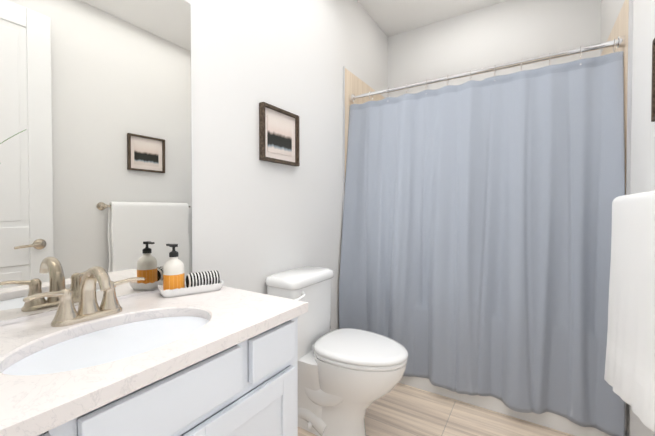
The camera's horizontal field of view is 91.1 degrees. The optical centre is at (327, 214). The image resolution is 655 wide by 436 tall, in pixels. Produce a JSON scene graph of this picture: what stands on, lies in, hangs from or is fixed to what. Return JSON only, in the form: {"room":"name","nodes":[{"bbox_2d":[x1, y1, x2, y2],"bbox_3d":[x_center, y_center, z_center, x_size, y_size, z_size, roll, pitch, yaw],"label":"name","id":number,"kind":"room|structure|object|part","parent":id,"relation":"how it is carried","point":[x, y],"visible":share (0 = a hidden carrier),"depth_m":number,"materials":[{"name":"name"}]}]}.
{"room":"bathroom","nodes":[
{"label":"bathroom","id":0,"kind":"room"},
{"bbox_2d":[185,0,387,331],"bbox_3d":[-0.265,-0.262,1.810,0.120,2.716,3.110,1,1,32],"label":"wall","id":1,"kind":"structure","parent":0,"point":[256,222],"depth_m":1.65,"materials":[{"name":"white paint"}]},
{"bbox_2d":[0,0,191,325],"bbox_3d":[-0.756,-0.272,0.916,0.008,1.104,0.826,1,1,32],"label":"mirror","id":2,"kind":"object","parent":1,"relation":"attached to","point":[96,154],"visible":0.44,"depth_m":0.98,"materials":[{"name":"clear glass"}]},
{"bbox_2d":[259,102,299,165],"bbox_3d":[-0.247,-0.410,1.694,0.030,0.281,0.290,1,1,32],"label":"picture","id":3,"kind":"object","parent":1,"relation":"attached to","point":[279,135],"visible":1,"depth_m":1.68,"materials":[{"name":"brown wood"}]},
{"bbox_2d":[267,115,291,156],"bbox_3d":[-0.250,-0.410,1.696,0.002,0.185,0.191,1,1,32],"label":"art","id":4,"kind":"object","parent":3,"relation":"attached to","point":[279,128],"depth_m":1.69},
{"bbox_2d":[342,66,344,225],"bbox_3d":[0.114,-0.228,2.282,0.014,1.633,0.008,1,1,32],"label":"trim","id":5,"kind":"structure","parent":1,"relation":"attached to","point":[343,135],"depth_m":2.27,"materials":[{"name":"silver metal"}]},
{"bbox_2d":[345,68,383,175],"bbox_3d":[0.338,-0.221,2.636,0.012,1.647,0.830,1,1,32],"label":"wall tile","id":6,"kind":"structure","parent":1,"relation":"attached to","point":[355,85],"depth_m":2.37,"materials":[{"name":"beige tile"}]},
{"bbox_2d":[339,35,624,435],"bbox_3d":[0.758,0.080,1.900,1.491,1.890,0.199,1,1,32],"label":"shower curtain","id":7,"kind":"object","parent":6,"relation":"attached to","point":[476,240],"visible":0.98,"depth_m":1.79,"materials":[{"name":"blue fabric"}]},
{"bbox_2d":[357,0,506,36],"bbox_3d":[0.029,-1.652,0.724,1.757,0.100,4.590,1,1,32],"label":"ceiling","id":8,"kind":"structure","parent":0,"point":[391,17],"depth_m":2.57,"materials":[{"name":"white paint"}]},
{"bbox_2d":[298,383,574,435],"bbox_3d":[0.029,1.163,0.770,1.757,0.100,4.590,1,1,32],"label":"floor","id":9,"kind":"structure","parent":0,"point":[399,409],"depth_m":1.72,"materials":[{"name":"brown wood"}]},
{"bbox_2d":[0,266,307,435],"bbox_3d":[-0.523,0.625,0.804,0.540,0.975,0.870,1,1,32],"label":"bathroom vanity","id":10,"kind":"object","parent":9,"relation":"on","point":[223,361],"visible":1,"depth_m":0.75,"materials":[{"name":"white"}]},
{"bbox_2d":[23,266,144,326],"bbox_3d":[-0.618,0.209,0.856,0.140,0.144,0.279,1,1,32],"label":"faucet","id":11,"kind":"object","parent":10,"relation":"on","point":[89,314],"depth_m":0.86,"materials":[{"name":"silver metal"}]},
{"bbox_3d":[-0.309,0.386,0.661,0.018,0.111,0.337,1,1,32],"label":"panel","id":12,"kind":"part","parent":10,"relation":"part of","materials":[{"name":"white wood"}]},
{"bbox_3d":[-0.326,0.665,0.676,0.020,0.700,0.831,1,1,32],"label":"frame","id":13,"kind":"part","parent":10,"relation":"part of","materials":[{"name":"white wood"}]},
{"bbox_2d":[157,279,223,297],"bbox_3d":[-0.486,0.262,1.150,0.215,0.030,0.101,-1,1,-35],"label":"soap tray","id":14,"kind":"object","parent":10,"relation":"on","point":[169,293],"visible":0.71,"depth_m":1.11,"materials":[{"name":"white ceramic"}]},
{"bbox_2d":[163,244,184,289],"bbox_3d":[-0.535,0.187,1.117,0.074,0.167,0.067,1,1,32],"label":"soap bottle","id":15,"kind":"object","parent":14,"relation":"on","point":[173,273],"visible":0.77,"depth_m":1.09,"materials":[{"name":"white plastic"}]},
{"bbox_2d":[186,270,219,287],"bbox_3d":[-0.453,0.239,1.173,0.112,0.059,0.061,-1,1,-36],"label":"washcloth","id":16,"kind":"object","parent":14,"relation":"on","point":[202,278],"visible":0.71,"depth_m":1.15,"materials":[{"name":"white fabric"}]},
{"bbox_3d":[-0.206,0.731,0.829,0.018,0.532,0.380,1,1,32],"label":"door","id":17,"kind":"part","parent":10,"relation":"part of","materials":[{"name":"white wood"}]},
{"bbox_3d":[-0.153,0.382,0.908,0.018,0.111,0.176,1,1,32],"label":"panel","id":18,"kind":"part","parent":10,"relation":"part of","materials":[{"name":"white wood"}]},
{"bbox_2d":[266,266,407,435],"bbox_3d":[0.103,0.706,1.669,0.668,0.800,0.580,1,1,32],"label":"toilet","id":19,"kind":"object","parent":9,"relation":"on","point":[347,377],"visible":0.92,"depth_m":1.55,"materials":[{"name":"white ceramic"}]},
{"bbox_3d":[-0.140,0.530,1.708,0.185,0.353,0.352,1,1,32],"label":"tank","id":20,"kind":"part","parent":19,"relation":"part of","materials":[{"name":"white ceramic"}]},
{"bbox_3d":[-0.138,0.329,1.704,0.209,0.048,0.375,1,1,32],"label":"lid","id":21,"kind":"part","parent":19,"relation":"part of","materials":[{"name":"white ceramic"}]},
{"bbox_3d":[-0.128,0.389,1.522,0.032,0.031,0.094,1,1,32],"label":"handle","id":22,"kind":"part","parent":19,"relation":"part of","materials":[{"name":"white ceramic"}]},
{"bbox_3d":[0.165,0.655,1.570,0.458,0.049,0.359,1,1,32],"label":"seat","id":23,"kind":"part","parent":19,"relation":"part of","materials":[{"name":"white plastic"}]},
{"bbox_2d":[398,376,626,435],"bbox_3d":[0.970,0.840,2.245,1.517,0.500,0.818,1,1,32],"label":"bathtub","id":24,"kind":"object","parent":9,"relation":"on","point":[555,422],"depth_m":1.75,"materials":[{"name":"white ceramic"}]},
{"bbox_2d":[388,0,600,96],"bbox_3d":[1.228,-0.275,2.633,1.517,2.716,0.120,1,1,32],"label":"wall","id":25,"kind":"structure","parent":0,"point":[507,31],"depth_m":2.51,"materials":[{"name":"white paint"}]},
{"bbox_2d":[600,0,654,435],"bbox_3d":[1.116,-0.247,0.932,0.120,2.716,3.110,1,1,32],"label":"wall","id":26,"kind":"structure","parent":0,"point":[642,152],"depth_m":1.34,"materials":[{"name":"white paint"}]},
{"bbox_2d":[600,0,628,194],"bbox_3d":[1.608,-0.207,1.829,0.012,1.647,0.830,1,1,32],"label":"wall tile","id":27,"kind":"structure","parent":26,"relation":"attached to","point":[620,27],"depth_m":1.53,"materials":[{"name":"beige tile"}]},
{"bbox_2d":[604,191,654,431],"bbox_3d":[1.023,0.309,1.027,0.127,0.760,0.717,1,1,32],"label":"towel","id":28,"kind":"object","parent":26,"relation":"attached to","point":[629,376],"visible":1,"depth_m":1.00,"materials":[{"name":"white fabric"}]},
{"bbox_2d":[626,0,632,194],"bbox_3d":[1.382,-0.215,1.476,0.014,1.633,0.008,1,1,32],"label":"trim","id":29,"kind":"structure","parent":26,"relation":"attached to","point":[629,103],"depth_m":1.47,"materials":[{"name":"silver metal"}]},
{"bbox_2d":[651,38,654,121],"bbox_3d":[1.065,-0.461,0.991,0.030,0.281,0.291,1,1,32],"label":"picture","id":30,"kind":"object","parent":26,"relation":"attached to","point":[653,87],"visible":1,"depth_m":1.11,"materials":[{"name":"brown wood"}]}
]}

